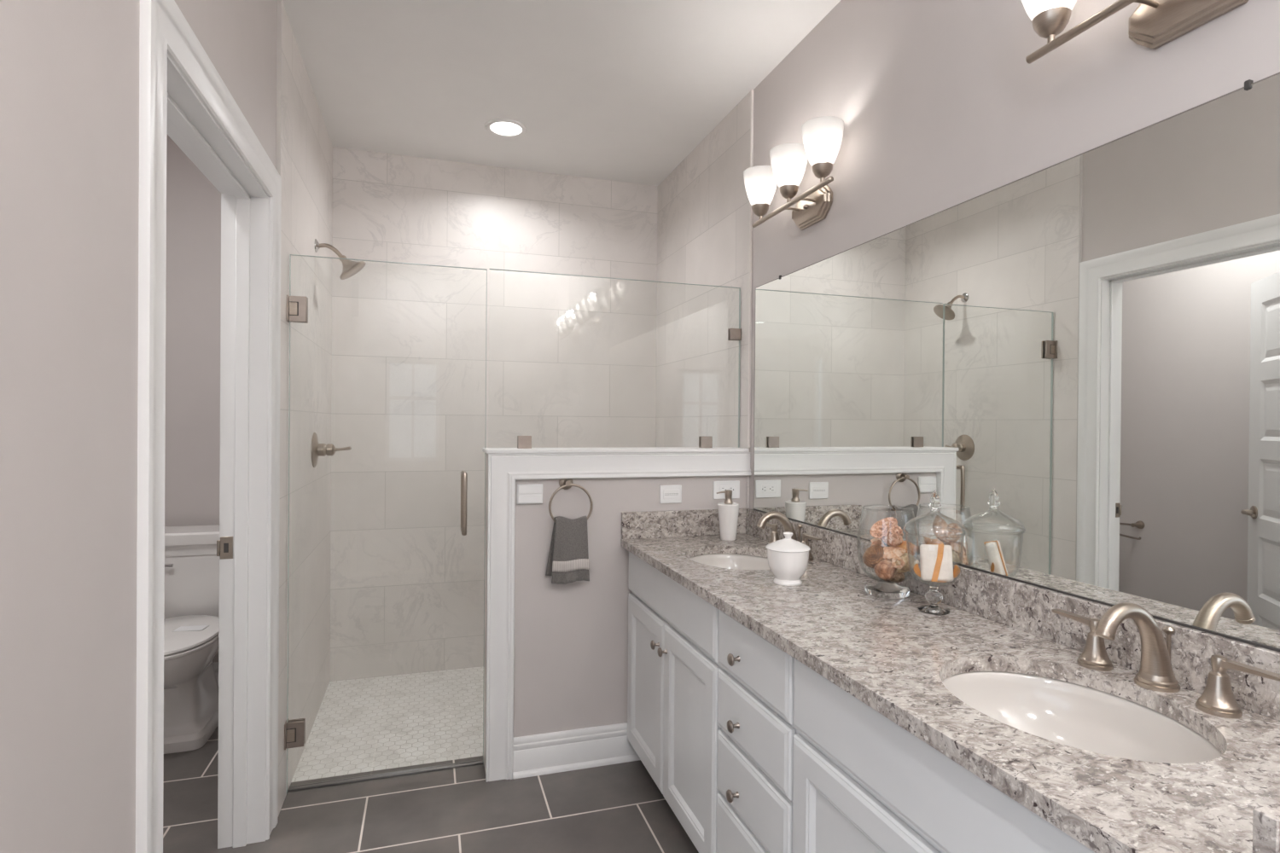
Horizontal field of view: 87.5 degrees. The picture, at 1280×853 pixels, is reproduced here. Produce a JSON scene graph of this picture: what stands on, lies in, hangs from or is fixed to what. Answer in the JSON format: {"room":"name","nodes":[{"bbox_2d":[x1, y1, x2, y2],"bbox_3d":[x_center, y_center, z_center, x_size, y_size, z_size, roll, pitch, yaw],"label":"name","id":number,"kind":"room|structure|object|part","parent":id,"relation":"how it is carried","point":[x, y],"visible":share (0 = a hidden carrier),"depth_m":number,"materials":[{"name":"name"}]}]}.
{"room":"bathroom","nodes":[
{"label":"bathroom","id":0,"kind":"room"},
{"bbox_2d":[0,0,277,852],"bbox_3d":[-1.184,-0.051,1.912,0.130,2.743,3.360,0,0,-18],"label":"wall","id":1,"kind":"structure","parent":0,"point":[69,69],"depth_m":0.96,"materials":[{"name":"beige paint"}]},
{"bbox_2d":[135,0,281,852],"bbox_3d":[-1.042,0.249,1.702,0.018,2.147,1.095,0,0,-18],"label":"trim","id":2,"kind":"structure","parent":1,"relation":"attached to","point":[165,30],"depth_m":1.25,"materials":[{"name":"white paint"}]},
{"bbox_2d":[166,53,269,849],"bbox_3d":[-1.116,0.293,1.679,0.138,2.057,0.915,0,0,-18],"label":"trim","id":3,"kind":"structure","parent":1,"relation":"attached to","point":[241,545],"depth_m":2.09,"materials":[{"name":"white paint"}]},
{"bbox_3d":[-1.294,0.379,2.085,0.044,0.070,0.006,0,0,-18],"label":"strike plate","id":4,"kind":"part","parent":3,"relation":"part of","materials":[{"name":"silver metal"}]},
{"bbox_2d":[276,0,281,175],"bbox_3d":[-1.209,-0.053,2.227,0.012,2.743,0.004,0,0,-18],"label":"trim","id":5,"kind":"structure","parent":1,"relation":"attached to","point":[279,2],"depth_m":2.22,"materials":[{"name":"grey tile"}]},
{"bbox_2d":[278,0,332,815],"bbox_3d":[-1.399,-0.057,2.828,0.012,2.743,1.257,0,0,-18],"label":"wall tile","id":6,"kind":"structure","parent":1,"relation":"attached to","point":[306,147],"depth_m":2.67,"materials":[{"name":"tile"}]},
{"bbox_2d":[311,432,351,467],"bbox_3d":[-1.350,0.102,2.943,0.152,0.154,0.154,0,0,-18],"label":"shower valve","id":7,"kind":"object","parent":6,"relation":"attached to","point":[317,450],"visible":1,"depth_m":2.91,"materials":[{"name":"silver metal"}]},
{"bbox_3d":[-1.343,0.102,2.945,0.137,0.056,0.056,0,0,-18],"label":"lever handle","id":8,"kind":"part","parent":7,"relation":"part of","materials":[{"name":"silver metal"}]},
{"bbox_2d":[314,238,365,279],"bbox_3d":[-1.322,-0.735,2.954,0.203,0.168,0.130,0,0,-18],"label":"shower fixture","id":9,"kind":"object","parent":6,"relation":"attached to","point":[350,268],"visible":0.99,"depth_m":2.94,"materials":[{"name":"silver metal"}]},
{"bbox_3d":[-1.359,-0.771,2.942,0.110,0.067,0.018,0,0,-18],"label":"shower arm","id":10,"kind":"part","parent":9,"relation":"part of","materials":[{"name":"silver metal"}]},
{"bbox_2d":[284,254,487,793],"bbox_3d":[-0.922,0.348,2.466,0.686,1.908,0.112,0,0,-18],"label":"shower door","id":11,"kind":"structure","parent":6,"relation":"attached to","point":[297,306],"depth_m":2.37,"materials":[{"name":"clear glass"}]},
{"bbox_3d":[-0.670,0.289,2.545,0.018,0.237,0.112,0,0,-18],"label":"pull handle","id":12,"kind":"part","parent":11,"relation":"part of","materials":[{"name":"silver metal"}]},
{"bbox_2d":[164,133,657,681],"bbox_3d":[-1.246,-0.059,3.595,2.790,2.743,0.113,0,0,-18],"label":"wall","id":13,"kind":"structure","parent":0,"point":[571,360],"depth_m":3.58,"materials":[{"name":"stone"}]},
{"bbox_2d":[214,662,218,686],"bbox_3d":[-2.155,1.236,3.277,0.882,0.140,0.027,0,0,-18],"label":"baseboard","id":14,"kind":"structure","parent":13,"relation":"attached to","point":[216,664],"depth_m":3.30,"materials":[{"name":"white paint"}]},
{"bbox_2d":[162,666,698,852],"bbox_3d":[-1.313,1.363,1.121,4.590,0.080,4.810,0,0,-18],"label":"floor","id":15,"kind":"structure","parent":0,"point":[618,808],"depth_m":2.40,"materials":[{"name":"grey tile"}]},
{"bbox_2d":[163,524,219,754],"bbox_3d":[-1.983,0.895,2.868,0.520,0.828,0.775,0,0,-18],"label":"toilet","id":16,"kind":"object","parent":15,"relation":"on","point":[191,560],"visible":0.33,"depth_m":2.88,"materials":[{"name":"white ceramic"}]},
{"bbox_3d":[-2.139,0.618,2.993,0.087,0.032,0.027,0,0,-18],"label":"flush lever","id":17,"kind":"part","parent":16,"relation":"part of","materials":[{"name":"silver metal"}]},
{"bbox_2d":[173,625,209,631],"bbox_3d":[-1.885,0.848,2.808,0.110,0.001,0.070,0,0,-10],"label":"paper card","id":18,"kind":"object","parent":16,"relation":"on","point":[196,627],"visible":1,"depth_m":2.81,"materials":[{"name":"white paper"}]},
{"bbox_3d":[-1.948,0.881,2.759,0.380,0.018,0.546,0,0,-18],"label":"seat","id":19,"kind":"part","parent":16,"relation":"part of","materials":[{"name":"white plastic"}]},
{"bbox_3d":[-1.965,1.100,2.809,0.368,0.420,0.634,0,0,-18],"label":"bowl","id":20,"kind":"part","parent":16,"relation":"part of","materials":[{"name":"white ceramic"}]},
{"bbox_3d":[-1.948,0.859,2.760,0.378,0.022,0.546,0,0,-18],"label":"seat lid","id":21,"kind":"part","parent":16,"relation":"part of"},
{"bbox_3d":[-2.066,0.736,3.133,0.472,0.303,0.200,0,0,-18],"label":"tank","id":22,"kind":"part","parent":16,"relation":"part of","materials":[{"name":"white ceramic"}]},
{"bbox_3d":[-2.061,0.532,3.124,0.520,0.106,0.235,0,0,-18],"label":"tank lid","id":23,"kind":"part","parent":16,"relation":"part of","materials":[{"name":"white ceramic"}]},
{"bbox_2d":[627,552,722,852],"bbox_3d":[0.314,0.905,2.325,0.559,0.851,0.864,0,0,-18],"label":"base cabinet","id":24,"kind":"object","parent":15,"relation":"on","point":[672,675],"visible":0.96,"depth_m":2.14,"materials":[{"name":"grey paint"}]},
{"bbox_3d":[0.020,0.954,2.459,0.018,0.581,0.421,0,0,-18],"label":"cabinet door","id":25,"kind":"part","parent":24,"relation":"part of","materials":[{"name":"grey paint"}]},
{"bbox_3d":[0.051,0.746,2.284,0.030,0.031,0.031,0,0,-18],"label":"knob","id":26,"kind":"part","parent":24,"relation":"part of","materials":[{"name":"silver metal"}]},
{"bbox_3d":[0.073,0.746,2.212,0.030,0.031,0.031,0,0,-18],"label":"knob","id":27,"kind":"part","parent":24,"relation":"part of","materials":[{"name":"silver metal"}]},
{"bbox_3d":[0.148,0.957,2.052,0.018,0.581,0.424,0,0,-18],"label":"cabinet door","id":28,"kind":"part","parent":24,"relation":"part of","materials":[{"name":"grey paint"}]},
{"bbox_2d":[620,508,1279,852],"bbox_3d":[0.515,0.416,1.712,0.558,0.134,2.153,0,0,-18],"label":"countertop","id":29,"kind":"structure","parent":24,"relation":"on","point":[893,657],"depth_m":1.21,"materials":[{"name":"stone"}]},
{"bbox_2d":[716,489,738,541],"bbox_3d":[0.349,0.349,2.646,0.086,0.197,0.086,1,0,23],"label":"soap dispenser","id":30,"kind":"object","parent":29,"relation":"on","point":[728,511],"visible":1,"depth_m":2.62,"materials":[{"name":"white ceramic"}]},
{"bbox_2d":[688,553,770,570],"bbox_3d":[0.336,0.552,2.308,0.368,0.145,0.445,0,0,-18],"label":"sink","id":31,"kind":"object","parent":29,"relation":"in","point":[737,561],"visible":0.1,"depth_m":2.50,"materials":[{"name":"white ceramic"}]},
{"bbox_2d":[765,531,810,586],"bbox_3d":[0.428,0.379,1.933,0.127,0.146,0.127,0,0,-18],"label":"lidded jar","id":32,"kind":"object","parent":29,"relation":"on","point":[788,557],"visible":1,"depth_m":1.89,"materials":[{"name":"white ceramic"}]},
{"bbox_3d":[0.428,0.329,1.933,0.127,0.048,0.127,0,0,-18],"label":"jar lid","id":33,"kind":"part","parent":32,"relation":"part of","materials":[{"name":"white ceramic"}]},
{"bbox_2d":[756,511,821,561],"bbox_3d":[0.492,0.374,2.355,0.177,0.153,0.386,0,0,-18],"label":"faucet","id":34,"kind":"object","parent":29,"relation":"on","point":[763,521],"visible":0.66,"depth_m":2.35,"materials":[{"name":"silver metal"}]},
{"bbox_3d":[0.483,0.370,2.511,0.019,0.013,0.084,0,0,-18],"label":"lever","id":35,"kind":"part","parent":34,"relation":"part of","materials":[{"name":"silver metal"}]},
{"bbox_3d":[0.497,0.405,2.467,0.057,0.090,0.057,0,0,-18],"label":"handle","id":36,"kind":"part","parent":34,"relation":"part of","materials":[{"name":"silver metal"}]},
{"bbox_3d":[0.489,0.374,2.355,0.172,0.153,0.066,0,0,-18],"label":"spout","id":37,"kind":"part","parent":34,"relation":"part of","materials":[{"name":"silver metal"}]},
{"bbox_3d":[0.568,0.399,2.379,0.018,0.103,0.018,0,0,-18],"label":"lift rod","id":38,"kind":"part","parent":34,"relation":"part of","materials":[{"name":"silver metal"}]},
{"bbox_3d":[0.560,0.406,2.267,0.057,0.090,0.057,0,0,-18],"label":"handle","id":39,"kind":"part","parent":34,"relation":"part of","materials":[{"name":"silver metal"}]},
{"bbox_3d":[0.574,0.372,2.223,0.019,0.013,0.084,0,0,-18],"label":"lever","id":40,"kind":"part","parent":34,"relation":"part of","materials":[{"name":"silver metal"}]},
{"bbox_2d":[856,505,919,599],"bbox_3d":[0.671,0.337,1.816,0.158,0.234,0.158,0,0,-18],"label":"glass vase","id":41,"kind":"object","parent":29,"relation":"on","point":[879,589],"visible":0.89,"depth_m":1.78,"materials":[{"name":"clear glass"}]},
{"bbox_2d":[862,545,884,569],"bbox_3d":[0.637,0.351,1.803,0.064,0.064,0.065,0,0,-8],"label":"seashell","id":42,"kind":"object","parent":41,"relation":"in","point":[873,555],"visible":0.83,"depth_m":1.78,"materials":[{"name":"brown"}]},
{"bbox_2d":[870,538,885,546],"bbox_3d":[0.655,0.329,1.851,0.034,0.034,0.068,0,0,5],"label":"seashell","id":43,"kind":"object","parent":41,"relation":"in","point":[875,541],"visible":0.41,"depth_m":1.83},
{"bbox_2d":[874,558,896,580],"bbox_3d":[0.653,0.379,1.779,0.055,0.056,0.054,0,0,-16],"label":"seashell","id":44,"kind":"object","parent":41,"relation":"in","point":[884,569],"visible":0.97,"depth_m":1.76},
{"bbox_2d":[869,517,903,546],"bbox_3d":[0.675,0.284,1.812,0.062,0.075,0.098,0,0,-26],"label":"seashell","id":45,"kind":"object","parent":41,"relation":"in","point":[887,530],"visible":1,"depth_m":1.81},
{"bbox_2d":[883,571,905,583],"bbox_3d":[0.679,0.400,1.809,0.068,0.044,0.070,0,0,6],"label":"seashell","id":46,"kind":"object","parent":41,"relation":"in","point":[898,577],"visible":0.37,"depth_m":1.78,"materials":[{"name":"brown"}]},
{"bbox_2d":[882,546,906,559],"bbox_3d":[0.662,0.336,1.785,0.079,0.031,0.046,1,0,42],"label":"seashell","id":47,"kind":"object","parent":41,"relation":"in","point":[892,552],"visible":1,"depth_m":1.77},
{"bbox_2d":[891,557,904,570],"bbox_3d":[0.679,0.359,1.758,0.034,0.032,0.019,0,0,5],"label":"seashell","id":48,"kind":"object","parent":41,"relation":"in","point":[893,560],"visible":1,"depth_m":1.75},
{"bbox_2d":[889,541,917,556],"bbox_3d":[0.714,0.338,1.816,0.076,0.054,0.052,1,0,26],"label":"seashell","id":49,"kind":"object","parent":41,"relation":"in","point":[912,549],"visible":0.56,"depth_m":1.80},
{"bbox_2d":[890,552,919,572],"bbox_3d":[0.699,0.362,1.783,0.083,0.054,0.052,1,0,10],"label":"seashell","id":50,"kind":"object","parent":41,"relation":"in","point":[912,561],"visible":0.59,"depth_m":1.76,"materials":[{"name":"beige"}]},
{"bbox_2d":[903,490,966,615],"bbox_3d":[0.727,0.306,1.650,0.142,0.298,0.142,0,0,-18],"label":"apothecary jar","id":51,"kind":"object","parent":29,"relation":"on","point":[933,596],"visible":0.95,"depth_m":1.64,"materials":[{"name":"clear glass"}]},
{"bbox_3d":[0.726,0.422,1.650,0.073,0.066,0.073,0,0,-18],"label":"stem","id":52,"kind":"part","parent":51,"relation":"part of","materials":[{"name":"clear glass"}]},
{"bbox_3d":[0.727,0.236,1.649,0.142,0.058,0.142,0,0,-18],"label":"lid","id":53,"kind":"part","parent":51,"relation":"part of","materials":[{"name":"clear glass"}]},
{"bbox_2d":[906,530,964,586],"bbox_3d":[0.726,0.327,1.650,0.131,0.124,0.131,0,0,-18],"label":"bowl","id":54,"kind":"object","parent":51,"relation":"on","point":[927,584],"depth_m":1.63,"materials":[{"name":"clear glass"}]},
{"bbox_2d":[913,543,960,582],"bbox_3d":[0.728,0.335,1.642,0.105,0.097,0.050,1,0,18],"label":"soap bar","id":55,"kind":"object","parent":51,"relation":"in","point":[935,560],"visible":1,"depth_m":1.63,"materials":[{"name":"white wax"}]},
{"bbox_2d":[942,671,1221,763],"bbox_3d":[0.712,0.560,1.120,0.368,0.145,0.445,0,0,-18],"label":"sink","id":56,"kind":"object","parent":29,"relation":"in","point":[1070,714],"visible":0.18,"depth_m":1.25,"materials":[{"name":"white ceramic"}]},
{"bbox_2d":[1051,602,1279,718],"bbox_3d":[0.867,0.382,1.168,0.177,0.153,0.386,0,0,-18],"label":"faucet","id":57,"kind":"object","parent":29,"relation":"on","point":[1155,673],"visible":1,"depth_m":1.16,"materials":[{"name":"silver metal"}]},
{"bbox_3d":[0.858,0.379,1.324,0.019,0.013,0.084,0,0,-18],"label":"lever","id":58,"kind":"part","parent":57,"relation":"part of","materials":[{"name":"silver metal"}]},
{"bbox_3d":[0.872,0.413,1.280,0.057,0.090,0.057,0,0,-18],"label":"handle","id":59,"kind":"part","parent":57,"relation":"part of","materials":[{"name":"silver metal"}]},
{"bbox_3d":[0.865,0.382,1.168,0.172,0.153,0.066,0,0,-18],"label":"spout","id":60,"kind":"part","parent":57,"relation":"part of","materials":[{"name":"silver metal"}]},
{"bbox_3d":[0.943,0.407,1.192,0.018,0.103,0.018,0,0,-18],"label":"lift rod","id":61,"kind":"part","parent":57,"relation":"part of","materials":[{"name":"silver metal"}]},
{"bbox_3d":[0.935,0.415,1.080,0.057,0.090,0.057,0,0,-18],"label":"handle","id":62,"kind":"part","parent":57,"relation":"part of","materials":[{"name":"silver metal"}]},
{"bbox_3d":[0.949,0.381,1.036,0.019,0.013,0.084,0,0,-18],"label":"lever","id":63,"kind":"part","parent":57,"relation":"part of","materials":[{"name":"silver metal"}]},
{"bbox_2d":[716,609,797,852],"bbox_3d":[0.504,0.909,1.725,0.559,0.851,0.395,0,0,-18],"label":"drawers","id":64,"kind":"object","parent":15,"relation":"on","point":[756,678],"visible":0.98,"depth_m":1.62,"materials":[{"name":"grey paint"}]},
{"bbox_3d":[0.235,0.938,1.698,0.030,0.031,0.031,0,0,-18],"label":"knob","id":65,"kind":"part","parent":64,"relation":"part of","materials":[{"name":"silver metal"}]},
{"bbox_3d":[0.236,0.761,1.697,0.030,0.031,0.031,0,0,-18],"label":"knob","id":66,"kind":"part","parent":64,"relation":"part of","materials":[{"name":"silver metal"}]},
{"bbox_3d":[0.238,0.591,1.696,0.030,0.031,0.031,0,0,-18],"label":"knob","id":67,"kind":"part","parent":64,"relation":"part of","materials":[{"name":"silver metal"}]},
{"bbox_3d":[0.273,1.129,1.655,0.018,0.243,0.383,0,0,-18],"label":"drawer","id":68,"kind":"part","parent":64,"relation":"part of","materials":[{"name":"grey paint"}]},
{"bbox_3d":[0.274,0.914,1.654,0.018,0.162,0.383,0,0,-18],"label":"drawer","id":69,"kind":"part","parent":64,"relation":"part of","materials":[{"name":"grey paint"}]},
{"bbox_3d":[0.276,0.744,1.653,0.018,0.155,0.383,0,0,-18],"label":"drawer","id":70,"kind":"part","parent":64,"relation":"part of","materials":[{"name":"grey paint"}]},
{"bbox_3d":[0.277,0.570,1.653,0.018,0.169,0.383,0,0,-18],"label":"drawer","id":71,"kind":"part","parent":64,"relation":"part of","materials":[{"name":"grey paint"}]},
{"bbox_2d":[792,658,1095,852],"bbox_3d":[0.698,0.913,1.113,0.559,0.851,0.889,0,0,-18],"label":"base cabinet","id":72,"kind":"object","parent":15,"relation":"on","point":[863,782],"visible":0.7,"depth_m":1.17,"materials":[{"name":"grey paint"}]},
{"bbox_3d":[0.401,0.963,1.252,0.018,0.581,0.436,0,0,-18],"label":"cabinet door","id":73,"kind":"part","parent":72,"relation":"part of","materials":[{"name":"grey paint"}]},
{"bbox_2d":[282,0,840,186],"bbox_3d":[-0.737,-1.448,-0.641,4.590,0.080,8.480,0,0,-18],"label":"ceiling","id":74,"kind":"structure","parent":0,"point":[619,90],"depth_m":2.67,"materials":[{"name":"paint"}]},
{"bbox_2d":[484,118,527,138],"bbox_3d":[-0.638,-1.420,3.187,0.196,0.008,0.196,0,0,-18],"label":"recessed light","id":75,"kind":"object","parent":74,"relation":"in","point":[507,128],"visible":1,"depth_m":3.18,"materials":[{"name":"paint"}]},
{"bbox_2d":[513,476,746,737],"bbox_3d":[-0.077,0.715,2.735,1.068,1.222,0.148,0,0,-18],"label":"wall","id":76,"kind":"structure","parent":0,"point":[571,644],"depth_m":2.61,"materials":[{"name":"beige paint"}]},
{"bbox_2d":[287,759,482,791],"bbox_3d":[-0.944,1.315,2.525,0.691,0.010,0.030,0,0,-18],"label":"trim","id":77,"kind":"structure","parent":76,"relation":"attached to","point":[352,780],"depth_m":2.51,"materials":[{"name":"metal"}]},
{"bbox_2d":[483,453,488,771],"bbox_3d":[-0.587,0.711,2.567,0.006,1.222,0.160,0,0,-18],"label":"trim","id":78,"kind":"structure","parent":76,"relation":"attached to","point":[486,455],"depth_m":2.58,"materials":[{"name":"white tile"}]},
{"bbox_2d":[516,483,542,504],"bbox_3d":[-0.418,0.256,2.537,0.098,0.074,0.016,0,0,-18],"label":"switch plate","id":79,"kind":"object","parent":76,"relation":"attached to","point":[526,494],"visible":1,"depth_m":2.53,"materials":[{"name":"white plastic"}]},
{"bbox_2d":[548,479,593,523],"bbox_3d":[-0.269,0.290,2.569,0.171,0.200,0.047,0,0,-18],"label":"towel ring","id":80,"kind":"object","parent":76,"relation":"attached to","point":[564,484],"visible":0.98,"depth_m":2.56,"materials":[{"name":"silver metal"}]},
{"bbox_3d":[-0.280,0.217,2.565,0.054,0.054,0.047,0,0,-18],"label":"wall post","id":81,"kind":"part","parent":80,"relation":"part of","materials":[{"name":"silver metal"}]},
{"bbox_2d":[545,515,589,583],"bbox_3d":[-0.275,0.468,2.550,0.166,0.251,0.062,0,0,-18],"label":"hand towel","id":82,"kind":"object","parent":80,"relation":"hanging from","point":[568,561],"visible":1,"depth_m":2.53,"materials":[{"name":"fabric"}]},
{"bbox_2d":[512,722,640,779],"bbox_3d":[-0.231,1.253,2.598,0.518,0.145,0.027,0,0,-18],"label":"baseboard","id":83,"kind":"structure","parent":76,"relation":"attached to","point":[534,755],"depth_m":2.58,"materials":[{"name":"white paint"}]},
{"bbox_2d":[482,447,748,453],"bbox_3d":[-0.083,0.096,2.720,1.076,0.016,0.180,0,0,-18],"label":"trim","id":84,"kind":"structure","parent":76,"relation":"on","point":[625,450],"depth_m":2.65,"materials":[{"name":"white paint"}]},
{"bbox_2d":[488,268,741,448],"bbox_3d":[-0.074,-0.257,2.730,1.062,0.691,0.025,0,0,-18],"label":"fixed glass panel","id":85,"kind":"object","parent":84,"relation":"on","point":[523,442],"visible":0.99,"depth_m":2.83,"materials":[{"name":"clear glass"}]},
{"bbox_2d":[485,452,751,782],"bbox_3d":[-0.055,0.715,2.650,1.076,1.222,0.027,0,0,-18],"label":"trim","id":86,"kind":"structure","parent":76,"relation":"attached to","point":[503,469],"depth_m":2.50,"materials":[{"name":"white paint"}]},
{"bbox_2d":[659,484,681,503],"bbox_3d":[0.125,0.275,2.713,0.094,0.073,0.009,0,0,-18],"label":"blank plate","id":87,"kind":"object","parent":76,"relation":"attached to","point":[668,494],"visible":1,"depth_m":2.71,"materials":[{"name":"white plastic"}]},
{"bbox_2d":[621,508,746,539],"bbox_3d":[0.193,0.394,2.729,0.558,0.104,0.020,0,0,-18],"label":"backsplash","id":88,"kind":"structure","parent":76,"relation":"attached to","point":[699,522],"depth_m":2.70,"materials":[{"name":"stone"}]},
{"bbox_2d":[713,480,739,499],"bbox_3d":[0.361,0.264,2.788,0.120,0.075,0.009,0,0,-18],"label":"outlet plate","id":89,"kind":"object","parent":76,"relation":"attached to","point":[734,485],"visible":0.74,"depth_m":2.78,"materials":[{"name":"white plastic"}]},
{"bbox_2d":[749,0,1279,509],"bbox_3d":[1.392,-0.022,0.042,0.100,2.743,8.480,0,0,-18],"label":"wall","id":90,"kind":"structure","parent":0,"point":[940,104],"depth_m":1.73,"materials":[{"name":"beige paint"}]},
{"bbox_2d":[655,90,750,508],"bbox_3d":[0.278,-0.046,3.388,0.008,2.743,1.201,0,0,-18],"label":"wall tile","id":91,"kind":"structure","parent":90,"relation":"attached to","point":[703,204],"depth_m":3.25,"materials":[{"name":"tile"}]},
{"bbox_2d":[747,89,753,448],"bbox_3d":[0.464,-0.662,2.807,0.011,1.503,0.010,0,0,-18],"label":"trim","id":92,"kind":"structure","parent":90,"relation":"attached to","point":[752,90],"depth_m":2.80,"materials":[{"name":"white tile"}]},
{"bbox_2d":[743,116,843,230],"bbox_3d":[0.534,-0.836,2.332,0.166,0.247,0.546,0,0,-18],"label":"vanity light","id":93,"kind":"object","parent":90,"relation":"attached to","point":[822,136],"visible":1,"depth_m":2.28,"materials":[{"name":"white glass"}]},
{"bbox_3d":[0.456,-0.896,2.524,0.132,0.130,0.132,0,0,-18],"label":"lamp shade","id":94,"kind":"part","parent":93,"relation":"part of","materials":[{"name":"white glass"}]},
{"bbox_3d":[0.519,-0.895,2.327,0.132,0.130,0.132,0,0,-18],"label":"lamp shade","id":95,"kind":"part","parent":93,"relation":"part of","materials":[{"name":"white glass"}]},
{"bbox_3d":[0.536,-0.777,2.388,0.073,0.012,0.009,0,0,-18],"label":"arm","id":96,"kind":"part","parent":93,"relation":"part of","materials":[{"name":"silver metal"}]},
{"bbox_3d":[0.568,-0.776,2.288,0.073,0.012,0.009,0,0,-18],"label":"arm","id":97,"kind":"part","parent":93,"relation":"part of","materials":[{"name":"silver metal"}]},
{"bbox_3d":[0.599,-0.772,2.353,0.028,0.120,0.236,0,0,-18],"label":"plate","id":98,"kind":"part","parent":93,"relation":"part of","materials":[{"name":"silver metal"}]},
{"bbox_3d":[0.581,-0.893,2.129,0.132,0.130,0.132,0,0,-18],"label":"lamp shade","id":99,"kind":"part","parent":93,"relation":"part of","materials":[{"name":"white glass"}]},
{"bbox_2d":[745,508,1279,721],"bbox_3d":[0.771,0.403,1.793,0.020,0.104,2.113,0,0,-18],"label":"backsplash","id":100,"kind":"structure","parent":90,"relation":"attached to","point":[1026,608],"depth_m":1.40,"materials":[{"name":"stone"}]},
{"bbox_2d":[752,71,1279,652],"bbox_3d":[0.786,-0.112,1.777,0.010,0.926,2.076,0,0,-18],"label":"wall mirror","id":101,"kind":"object","parent":90,"relation":"attached to","point":[1079,356],"visible":0.96,"depth_m":1.39,"materials":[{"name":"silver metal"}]},
{"bbox_2d":[1021,0,1248,63],"bbox_3d":[0.907,-0.828,1.153,0.166,0.247,0.546,0,0,-18],"label":"vanity light","id":102,"kind":"object","parent":90,"relation":"attached to","point":[1154,24],"visible":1,"depth_m":1.24,"materials":[{"name":"silver metal"}]},
{"bbox_3d":[0.829,-0.888,1.345,0.132,0.130,0.132,0,0,-18],"label":"lamp shade","id":103,"kind":"part","parent":102,"relation":"part of","materials":[{"name":"white glass"}]},
{"bbox_3d":[0.909,-0.769,1.209,0.073,0.012,0.009,0,0,-18],"label":"arm","id":104,"kind":"part","parent":102,"relation":"part of","materials":[{"name":"silver metal"}]},
{"bbox_3d":[0.971,-0.764,1.174,0.028,0.120,0.236,0,0,-18],"label":"plate","id":105,"kind":"part","parent":102,"relation":"part of","materials":[{"name":"silver metal"}]}
]}

